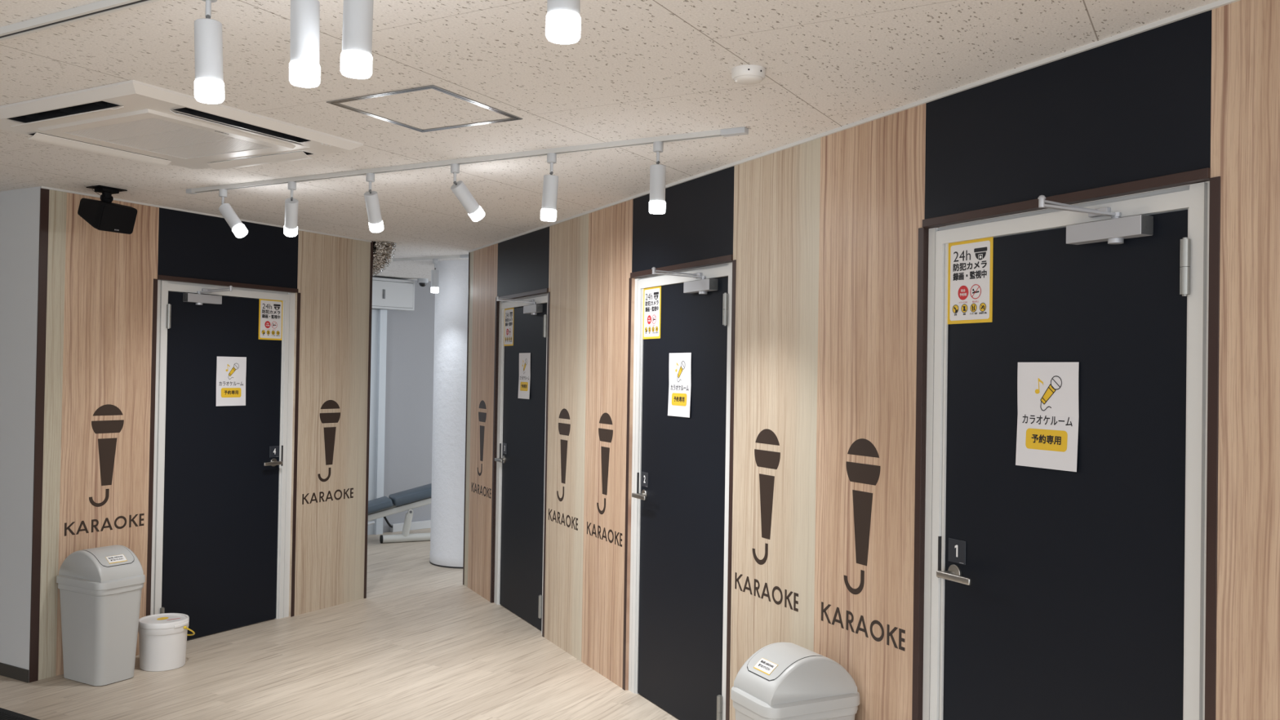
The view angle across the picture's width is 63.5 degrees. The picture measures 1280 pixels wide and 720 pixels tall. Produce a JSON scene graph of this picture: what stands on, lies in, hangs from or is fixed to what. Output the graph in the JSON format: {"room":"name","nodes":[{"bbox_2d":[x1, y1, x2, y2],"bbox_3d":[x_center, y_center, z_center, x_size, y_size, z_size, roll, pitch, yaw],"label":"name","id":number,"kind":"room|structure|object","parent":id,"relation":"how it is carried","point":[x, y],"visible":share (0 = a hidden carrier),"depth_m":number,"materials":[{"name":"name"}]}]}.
{"room":"entertainment venue","nodes":[
{"label":"entertainment venue","id":0,"kind":"room"},
{"bbox_2d":[0,186,39,675],"bbox_3d":[-4.688,0.357,6.165,3.780,2.500,0.040,1,-1,29],"label":"wall","id":1,"kind":"structure","parent":0,"point":[20,209],"depth_m":5.29,"materials":[{"name":"white paint"}]},
{"bbox_2d":[0,662,29,682],"bbox_3d":[-4.720,1.575,6.130,3.779,0.062,0.006,1,-1,29],"label":"baseboard","id":2,"kind":"structure","parent":1,"relation":"attached to","point":[6,670],"depth_m":5.26,"materials":[{"name":"grey plastic"}]},
{"bbox_2d":[38,189,370,679],"bbox_3d":[-2.508,0.393,6.268,0.090,2.500,2.282,1,-1,29],"label":"wall","id":3,"kind":"structure","parent":0,"point":[100,283],"depth_m":5.76,"materials":[{"name":"beige wood"}]},
{"bbox_2d":[28,186,48,682],"bbox_3d":[-3.039,0.372,5.235,0.007,2.500,0.043,1,-1,29],"label":"trim","id":4,"kind":"structure","parent":3,"relation":"attached to","point":[44,193],"depth_m":5.23,"materials":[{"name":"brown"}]},
{"bbox_2d":[64,404,144,536],"bbox_3d":[-2.861,0.577,5.553,0.001,0.678,0.453,1,-1,29],"label":"decal","id":5,"kind":"object","parent":3,"relation":"attached to","point":[107,446],"visible":1,"depth_m":5.55,"materials":[{"name":"brown plastic"}]},
{"bbox_2d":[40,186,371,242],"bbox_3d":[-2.455,-0.852,6.240,0.010,0.010,2.324,1,-1,29],"label":"trim","id":6,"kind":"structure","parent":3,"relation":"attached to","point":[42,187],"depth_m":5.95,"materials":[{"name":"white metal"}]},
{"bbox_2d":[146,275,300,639],"bbox_3d":[-2.416,0.588,6.199,0.322,2.112,1.058,1,-1,29],"label":"door","id":7,"kind":"structure","parent":3,"relation":"in","point":[219,518],"depth_m":6.21,"materials":[{"name":"grey wood"}]},
{"bbox_2d":[216,356,246,406],"bbox_3d":[-2.480,0.129,6.280,0.004,0.298,0.215,1,-1,29],"label":"notice","id":8,"kind":"object","parent":7,"relation":"attached to","point":[231,371],"visible":1,"depth_m":6.28,"materials":[{"name":"white paper"}]},
{"bbox_2d":[257,298,282,340],"bbox_3d":[-2.332,-0.255,6.540,0.003,0.257,0.188,1,-1,29],"label":"warning sign","id":9,"kind":"object","parent":7,"relation":"attached to","point":[270,311],"visible":1,"depth_m":6.54,"materials":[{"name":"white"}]},
{"bbox_2d":[269,445,279,457],"bbox_3d":[-2.321,0.582,6.571,0.004,0.072,0.074,1,-1,29],"label":"number plate","id":10,"kind":"object","parent":7,"relation":"attached to","point":[273,450],"visible":1,"depth_m":6.57,"materials":[{"name":"grey plastic"}]},
{"bbox_2d":[302,400,353,504],"bbox_3d":[-2.081,0.607,6.935,0.001,0.678,0.453,1,-1,29],"label":"decal","id":11,"kind":"object","parent":3,"relation":"attached to","point":[329,432],"visible":1,"depth_m":6.93,"materials":[{"name":"brown plastic"}]},
{"bbox_2d":[364,240,373,598],"bbox_3d":[-1.939,0.415,7.267,0.098,2.500,0.018,1,-1,29],"label":"trim","id":12,"kind":"structure","parent":3,"relation":"attached to","point":[371,242],"depth_m":7.24,"materials":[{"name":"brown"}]},
{"bbox_2d":[0,528,679,719],"bbox_3d":[-0.098,1.703,3.923,16.000,0.100,15.200,1,-1,29],"label":"floor","id":13,"kind":"structure","parent":0,"point":[422,644],"depth_m":5.46,"materials":[{"name":"wood"}]},
{"bbox_2d":[0,707,39,719],"bbox_3d":[-2.879,1.605,4.060,0.880,0.010,1.202,1,-1,29],"label":"floor mat","id":14,"kind":"object","parent":13,"relation":"on","point":[5,714],"visible":1,"depth_m":4.68,"materials":[{"name":"black"}]},
{"bbox_2d":[56,545,145,686],"bbox_3d":[-2.769,1.295,5.311,0.393,0.664,0.273,1,-1,29],"label":"bin","id":15,"kind":"object","parent":13,"relation":"on","point":[100,588],"visible":1,"depth_m":5.21,"materials":[{"name":"grey plastic"}]},
{"bbox_2d":[58,545,143,582],"bbox_3d":[-2.765,1.035,5.314,0.352,0.141,0.231,1,-1,29],"label":"lid","id":16,"kind":"object","parent":15,"relation":"attached to","point":[111,563],"depth_m":5.23,"materials":[{"name":"grey plastic"}]},
{"bbox_2d":[137,613,195,671],"bbox_3d":[-2.541,1.507,5.544,0.261,0.254,0.282,1,-1,29],"label":"bucket","id":17,"kind":"object","parent":13,"relation":"on","point":[162,637],"visible":0.97,"depth_m":5.44,"materials":[{"name":"white plastic"}]},
{"bbox_2d":[367,483,431,543],"bbox_3d":[-2.165,1.392,9.684,1.422,0.604,0.343,1,-1,-24],"label":"weight bench","id":18,"kind":"object","parent":13,"relation":"on","point":[407,500],"visible":0.35,"depth_m":9.58,"materials":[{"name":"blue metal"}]},
{"bbox_2d":[730,642,860,719],"bbox_3d":[0.530,1.327,3.556,0.393,0.664,0.273,1,-1,-26],"label":"bin","id":19,"kind":"object","parent":13,"relation":"on","point":[780,681],"visible":1,"depth_m":3.47,"materials":[{"name":"grey plastic"}]},
{"bbox_2d":[372,276,435,532],"bbox_3d":[-1.986,0.457,10.745,0.101,2.500,7.800,0,-1,44],"label":"wall","id":20,"kind":"structure","parent":0,"point":[410,346],"depth_m":10.35,"materials":[{"name":"white paint"}]},
{"bbox_2d":[367,309,386,534],"bbox_3d":[-2.625,0.597,9.973,0.070,2.180,0.340,0,-1,44],"label":"trim","id":21,"kind":"structure","parent":20,"relation":"attached to","point":[379,317],"depth_m":10.03,"materials":[{"name":"grey paint"}]},
{"bbox_2d":[372,276,414,311],"bbox_3d":[-2.504,-0.643,10.037,0.145,0.295,0.670,0,-1,44],"label":"box","id":22,"kind":"object","parent":20,"relation":"attached to","point":[389,294],"visible":0.73,"depth_m":10.06,"materials":[{"name":"grey metal"}]},
{"bbox_2d":[383,516,431,532],"bbox_3d":[-1.919,1.605,10.689,0.075,0.205,1.738,0,-1,44],"label":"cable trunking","id":23,"kind":"object","parent":20,"relation":"attached to","point":[395,527],"visible":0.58,"depth_m":10.33,"materials":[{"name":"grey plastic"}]},
{"bbox_2d":[429,259,468,568],"bbox_3d":[-1.418,0.441,8.706,0.647,2.500,0.647,1,-1,29],"label":"column","id":24,"kind":"structure","parent":0,"point":[451,313],"depth_m":8.42,"materials":[{"name":"white paint"}]},
{"bbox_2d":[0,0,1219,281],"bbox_3d":[-0.056,-0.896,3.955,16.000,0.100,15.200,1,-1,29],"label":"ceiling","id":25,"kind":"structure","parent":0,"point":[636,68],"depth_m":3.19,"materials":[{"name":"beige tile"}]},
{"bbox_2d":[0,0,160,40],"bbox_3d":[-1.524,-0.875,2.677,4.724,0.021,0.036,1,-1,29],"label":"track","id":26,"kind":"object","parent":25,"relation":"attached to","point":[102,7],"visible":1,"depth_m":2.63,"materials":[{"name":"white metal"}]},
{"bbox_2d":[194,0,224,103],"bbox_3d":[-0.986,-0.727,2.370,0.072,0.272,0.064,1,-1,29],"label":"track spotlight","id":27,"kind":"object","parent":26,"relation":"hanging from","point":[209,85],"visible":1,"depth_m":2.35,"materials":[{"name":"white metal"}]},
{"bbox_2d":[194,77,224,103],"bbox_3d":[-0.985,-0.614,2.367,0.066,0.047,0.064,1,-1,29],"label":"diffuser","id":28,"kind":"object","parent":27,"relation":"attached to","point":[206,90],"depth_m":2.34,"materials":[{"name":"white plastic"}]},
{"bbox_2d":[288,0,319,88],"bbox_3d":[-0.717,-0.724,2.218,0.065,0.272,0.064,1,-1,29],"label":"track spotlight","id":29,"kind":"object","parent":26,"relation":"hanging from","point":[304,41],"visible":1,"depth_m":2.19,"materials":[{"name":"white metal"}]},
{"bbox_2d":[288,59,319,88],"bbox_3d":[-0.718,-0.611,2.217,0.064,0.046,0.064,1,-1,29],"label":"diffuser","id":30,"kind":"object","parent":29,"relation":"attached to","point":[302,73],"depth_m":2.19,"materials":[{"name":"white plastic"}]},
{"bbox_2d":[340,0,373,79],"bbox_3d":[-0.585,-0.723,2.144,0.065,0.272,0.064,1,-1,29],"label":"track spotlight","id":31,"kind":"object","parent":26,"relation":"hanging from","point":[356,57],"visible":1,"depth_m":2.12,"materials":[{"name":"white metal"}]},
{"bbox_2d":[340,49,372,79],"bbox_3d":[-0.587,-0.610,2.143,0.064,0.046,0.064,1,-1,29],"label":"diffuser","id":32,"kind":"object","parent":31,"relation":"attached to","point":[354,64],"depth_m":2.12,"materials":[{"name":"white plastic"}]},
{"bbox_2d":[545,0,581,44],"bbox_3d":[-0.138,-0.719,1.892,0.064,0.272,0.064,1,-1,29],"label":"track spotlight","id":33,"kind":"object","parent":26,"relation":"hanging from","point":[563,20],"visible":1,"depth_m":1.87,"materials":[{"name":"white metal"}]},
{"bbox_2d":[77,185,137,234],"bbox_3d":[-2.709,-0.759,5.250,0.238,0.228,0.201,1,-1,29],"label":"ceiling speaker","id":34,"kind":"object","parent":25,"relation":"hanging from","point":[104,215],"visible":1,"depth_m":5.20,"materials":[{"name":"black plastic"}]},
{"bbox_2d":[99,205,137,233],"bbox_3d":[-2.624,-0.706,5.206,0.044,0.118,0.180,1,-1,29],"label":"grille","id":35,"kind":"object","parent":34,"relation":"attached to","point":[116,219],"depth_m":5.20,"materials":[{"name":"black"}]},
{"bbox_2d":[0,80,363,169],"bbox_3d":[-1.782,-0.848,3.929,1.000,0.053,1.000,1,-1,29],"label":"air conditioner","id":36,"kind":"object","parent":25,"relation":"attached to","point":[146,128],"visible":1,"depth_m":3.79,"materials":[{"name":"white plastic"}]},
{"bbox_2d":[37,108,295,162],"bbox_3d":[-1.782,-0.839,3.929,0.640,0.010,0.640,1,-1,29],"label":"grille","id":37,"kind":"object","parent":36,"relation":"attached to","point":[153,131],"depth_m":3.86,"materials":[{"name":"white plastic"}]},
{"bbox_2d":[372,240,395,275],"bbox_3d":[-1.876,-0.710,7.365,0.279,0.247,0.204,1,-1,5],"label":"flexible duct","id":38,"kind":"object","parent":25,"relation":"attached to","point":[384,252],"visible":0.57,"depth_m":7.29,"materials":[{"name":"silver metal"}]},
{"bbox_2d":[417,278,428,286],"bbox_3d":[-2.146,-0.762,10.225,0.104,0.080,0.104,1,-1,29],"label":"dome camera","id":39,"kind":"object","parent":25,"relation":"attached to","point":[422,282],"visible":1,"depth_m":10.19,"materials":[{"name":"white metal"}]},
{"bbox_2d":[326,84,522,132],"bbox_3d":[-0.735,-0.860,3.571,0.464,0.004,0.478,1,-1,29],"label":"access hatch","id":40,"kind":"object","parent":25,"relation":"attached to","point":[513,117],"visible":1,"depth_m":3.52,"materials":[{"name":"silver metal"}]},
{"bbox_2d":[392,254,468,261],"bbox_3d":[-2.147,-0.813,8.492,1.924,0.021,0.036,1,-1,29],"label":"track","id":41,"kind":"object","parent":25,"relation":"attached to","point":[457,255],"visible":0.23,"depth_m":8.20,"materials":[{"name":"white metal"}]},
{"bbox_2d":[431,258,439,293],"bbox_3d":[-1.622,-0.665,8.193,0.064,0.272,0.064,1,-1,29],"label":"track spotlight","id":42,"kind":"object","parent":41,"relation":"hanging from","point":[434,273],"visible":1,"depth_m":8.17,"materials":[{"name":"white metal"}]},
{"bbox_2d":[431,287,439,293],"bbox_3d":[-1.624,-0.551,8.192,0.064,0.046,0.064,1,-1,29],"label":"diffuser","id":43,"kind":"object","parent":42,"relation":"attached to","point":[433,290],"depth_m":8.16,"materials":[{"name":"white plastic"}]},
{"bbox_2d":[186,126,748,194],"bbox_3d":[-0.954,-0.844,4.507,3.079,0.021,0.036,1,-1,29],"label":"track","id":44,"kind":"object","parent":25,"relation":"attached to","point":[737,131],"visible":1,"depth_m":4.30,"materials":[{"name":"white metal"}]},
{"bbox_2d":[218,188,248,238],"bbox_3d":[-2.012,-0.723,5.113,0.163,0.243,0.064,1,-1,18],"label":"track spotlight","id":45,"kind":"object","parent":44,"relation":"hanging from","point":[238,228],"visible":1,"depth_m":5.09,"materials":[{"name":"white metal"}]},
{"bbox_2d":[231,223,248,238],"bbox_3d":[-1.970,-0.636,5.098,0.073,0.070,0.067,1,-1,29],"label":"diffuser","id":46,"kind":"object","parent":45,"relation":"attached to","point":[239,230],"depth_m":5.08,"materials":[{"name":"white plastic"}]},
{"bbox_2d":[284,181,298,236],"bbox_3d":[-1.668,-0.717,4.950,0.064,0.250,0.154,1,-1,-20],"label":"track spotlight","id":47,"kind":"object","parent":44,"relation":"hanging from","point":[291,221],"visible":1,"depth_m":4.92,"materials":[{"name":"white metal"}]},
{"bbox_2d":[284,226,297,236],"bbox_3d":[-1.683,-0.626,4.987,0.064,0.069,0.073,1,-1,-20],"label":"diffuser","id":48,"kind":"object","parent":47,"relation":"attached to","point":[289,231],"depth_m":4.96,"materials":[{"name":"white plastic"}]},
{"bbox_2d":[364,173,383,232],"bbox_3d":[-1.209,-0.709,4.702,0.064,0.256,0.143,1,-1,7],"label":"track spotlight","id":49,"kind":"object","parent":44,"relation":"hanging from","point":[371,200],"visible":1,"depth_m":4.67,"materials":[{"name":"white metal"}]},
{"bbox_2d":[368,220,383,232],"bbox_3d":[-1.207,-0.614,4.736,0.069,0.067,0.072,1,-1,29],"label":"diffuser","id":50,"kind":"object","parent":49,"relation":"attached to","point":[375,226],"depth_m":4.71,"materials":[{"name":"white plastic"}]},
{"bbox_2d":[450,163,484,222],"bbox_3d":[-0.745,-0.717,4.464,0.064,0.231,0.177,0,-1,42],"label":"track spotlight","id":51,"kind":"object","parent":44,"relation":"hanging from","point":[474,211],"visible":1,"depth_m":4.43,"materials":[{"name":"white metal"}]},
{"bbox_2d":[468,206,484,222],"bbox_3d":[-0.711,-0.637,4.503,0.068,0.072,0.072,1,-1,29],"label":"diffuser","id":52,"kind":"object","parent":51,"relation":"attached to","point":[476,213],"depth_m":4.48,"materials":[{"name":"white plastic"}]},
{"bbox_2d":[540,152,558,222],"bbox_3d":[-0.364,-0.694,4.167,0.070,0.272,0.065,1,-1,29],"label":"track spotlight","id":53,"kind":"object","parent":44,"relation":"hanging from","point":[550,184],"visible":1,"depth_m":4.14,"materials":[{"name":"white metal"}]},
{"bbox_2d":[540,208,556,222],"bbox_3d":[-0.368,-0.582,4.167,0.065,0.047,0.064,1,-1,29],"label":"diffuser","id":54,"kind":"object","parent":53,"relation":"attached to","point":[546,215],"depth_m":4.14,"materials":[{"name":"white plastic"}]},
{"bbox_2d":[648,141,666,213],"bbox_3d":[0.067,-0.690,3.927,0.064,0.272,0.064,1,-1,29],"label":"track spotlight","id":55,"kind":"object","parent":44,"relation":"hanging from","point":[657,171],"visible":1,"depth_m":3.90,"materials":[{"name":"white metal"}]},
{"bbox_2d":[648,200,665,213],"bbox_3d":[0.066,-0.577,3.926,0.064,0.046,0.064,1,-1,29],"label":"diffuser","id":56,"kind":"object","parent":55,"relation":"attached to","point":[655,206],"depth_m":3.90,"materials":[{"name":"white plastic"}]},
{"bbox_2d":[731,64,765,84],"bbox_3d":[0.318,-0.833,3.037,0.101,0.038,0.101,1,-1,29],"label":"smoke detector","id":57,"kind":"object","parent":25,"relation":"attached to","point":[746,74],"visible":1,"depth_m":3.00,"materials":[{"name":"white plastic"}]},
{"bbox_2d":[463,0,1279,719],"bbox_3d":[1.390,0.408,2.429,0.090,2.500,11.923,1,-1,-26],"label":"wall","id":58,"kind":"structure","parent":0,"point":[821,234],"depth_m":3.60,"materials":[{"name":"beige wood"}]},
{"bbox_2d":[462,252,470,584],"bbox_3d":[-1.261,0.432,7.775,0.096,2.500,0.012,1,-1,-26],"label":"trim","id":59,"kind":"structure","parent":58,"relation":"attached to","point":[468,252],"depth_m":7.75,"materials":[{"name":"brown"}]},
{"bbox_2d":[471,400,491,497],"bbox_3d":[-1.134,0.628,7.415,0.001,0.678,0.453,1,-1,-26],"label":"decal","id":60,"kind":"object","parent":58,"relation":"attached to","point":[482,415],"visible":1,"depth_m":7.41,"materials":[{"name":"brown plastic"}]},
{"bbox_2d":[489,288,550,637],"bbox_3d":[-0.854,0.619,6.691,0.322,2.112,1.032,1,-1,-26],"label":"door","id":61,"kind":"structure","parent":58,"relation":"in","point":[519,528],"depth_m":6.75,"materials":[{"name":"grey wood"}]},
{"bbox_2d":[502,443,506,453],"bbox_3d":[-0.921,0.603,7.055,0.004,0.072,0.074,1,-1,-26],"label":"number plate","id":62,"kind":"object","parent":61,"relation":"attached to","point":[504,445],"visible":1,"depth_m":7.05,"materials":[{"name":"grey plastic"}]},
{"bbox_2d":[503,307,514,346],"bbox_3d":[-0.891,-0.225,7.033,0.003,0.257,0.188,1,-1,-26],"label":"warning sign","id":63,"kind":"object","parent":61,"relation":"attached to","point":[508,313],"visible":1,"depth_m":7.03,"materials":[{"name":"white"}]},
{"bbox_2d":[517,352,530,399],"bbox_3d":[-0.753,0.103,6.733,0.005,0.298,0.215,1,-1,-26],"label":"notice","id":64,"kind":"object","parent":61,"relation":"attached to","point":[524,380],"visible":1,"depth_m":6.73,"materials":[{"name":"white paper"}]},
{"bbox_2d":[548,408,577,530],"bbox_3d":[-0.445,0.622,6.024,0.001,0.678,0.453,1,-1,-26],"label":"decal","id":65,"kind":"object","parent":58,"relation":"attached to","point":[564,428],"visible":1,"depth_m":6.02,"materials":[{"name":"brown plastic"}]},
{"bbox_2d":[586,413,622,546],"bbox_3d":[-0.187,0.620,5.502,0.001,0.678,0.453,1,-1,-26],"label":"decal","id":66,"kind":"object","parent":58,"relation":"attached to","point":[605,435],"visible":1,"depth_m":5.50,"materials":[{"name":"brown plastic"}]},
{"bbox_2d":[622,254,736,719],"bbox_3d":[0.096,0.611,4.773,0.322,2.112,1.032,1,-1,-26],"label":"door","id":67,"kind":"structure","parent":58,"relation":"in","point":[680,601],"depth_m":4.78,"materials":[{"name":"grey wood"}]},
{"bbox_2d":[641,471,648,487],"bbox_3d":[0.024,0.594,5.146,0.004,0.072,0.074,1,-1,-26],"label":"number plate","id":68,"kind":"object","parent":67,"relation":"attached to","point":[644,475],"visible":1,"depth_m":5.14,"materials":[{"name":"grey plastic"}]},
{"bbox_2d":[643,285,661,339],"bbox_3d":[0.059,-0.233,5.115,0.003,0.257,0.188,1,-1,-27],"label":"warning sign","id":69,"kind":"object","parent":67,"relation":"attached to","point":[652,295],"visible":1,"depth_m":5.11,"materials":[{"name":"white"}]},
{"bbox_2d":[667,352,691,417],"bbox_3d":[0.184,0.116,4.839,0.005,0.298,0.215,1,-1,-26],"label":"notice","id":70,"kind":"object","parent":67,"relation":"attached to","point":[680,363],"visible":1,"depth_m":4.83,"materials":[{"name":"white paper"}]},
{"bbox_2d":[734,428,798,612],"bbox_3d":[0.501,0.614,4.112,0.001,0.678,0.453,1,-1,-26],"label":"decal","id":71,"kind":"object","parent":58,"relation":"attached to","point":[765,459],"visible":1,"depth_m":4.11,"materials":[{"name":"brown plastic"}]},
{"bbox_2d":[468,0,1239,252],"bbox_3d":[1.365,-0.837,2.422,0.010,0.012,11.923,1,-1,-26],"label":"trim","id":72,"kind":"structure","parent":58,"relation":"attached to","point":[1220,3],"depth_m":3.24,"materials":[{"name":"white metal"}]},
{"bbox_2d":[821,438,905,650],"bbox_3d":[0.767,0.611,3.576,0.001,0.678,0.453,1,-1,-26],"label":"decal","id":73,"kind":"object","parent":58,"relation":"attached to","point":[860,473],"visible":1,"depth_m":3.58,"materials":[{"name":"brown plastic"}]},
{"bbox_2d":[911,167,1220,719],"bbox_3d":[1.052,0.602,2.843,0.322,2.112,1.032,1,-1,-26],"label":"door","id":74,"kind":"structure","parent":58,"relation":"in","point":[1090,593],"depth_m":2.80,"materials":[{"name":"grey"}]},
{"bbox_2d":[947,537,965,564],"bbox_3d":[0.983,0.593,3.210,0.004,0.072,0.074,1,-1,-27],"label":"number plate","id":75,"kind":"object","parent":74,"relation":"attached to","point":[957,548],"visible":1,"depth_m":3.21,"materials":[{"name":"grey plastic"}]},
{"bbox_2d":[947,236,993,324],"bbox_3d":[1.014,-0.241,3.185,0.003,0.257,0.188,1,-1,-26],"label":"warning sign","id":76,"kind":"object","parent":74,"relation":"attached to","point":[970,276],"visible":1,"depth_m":3.18,"materials":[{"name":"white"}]},
{"bbox_2d":[1015,362,1079,471],"bbox_3d":[1.141,0.155,2.904,0.008,0.298,0.215,1,-1,-26],"label":"notice","id":77,"kind":"object","parent":74,"relation":"attached to","point":[1048,416],"visible":1,"depth_m":2.90,"materials":[{"name":"white paper"}]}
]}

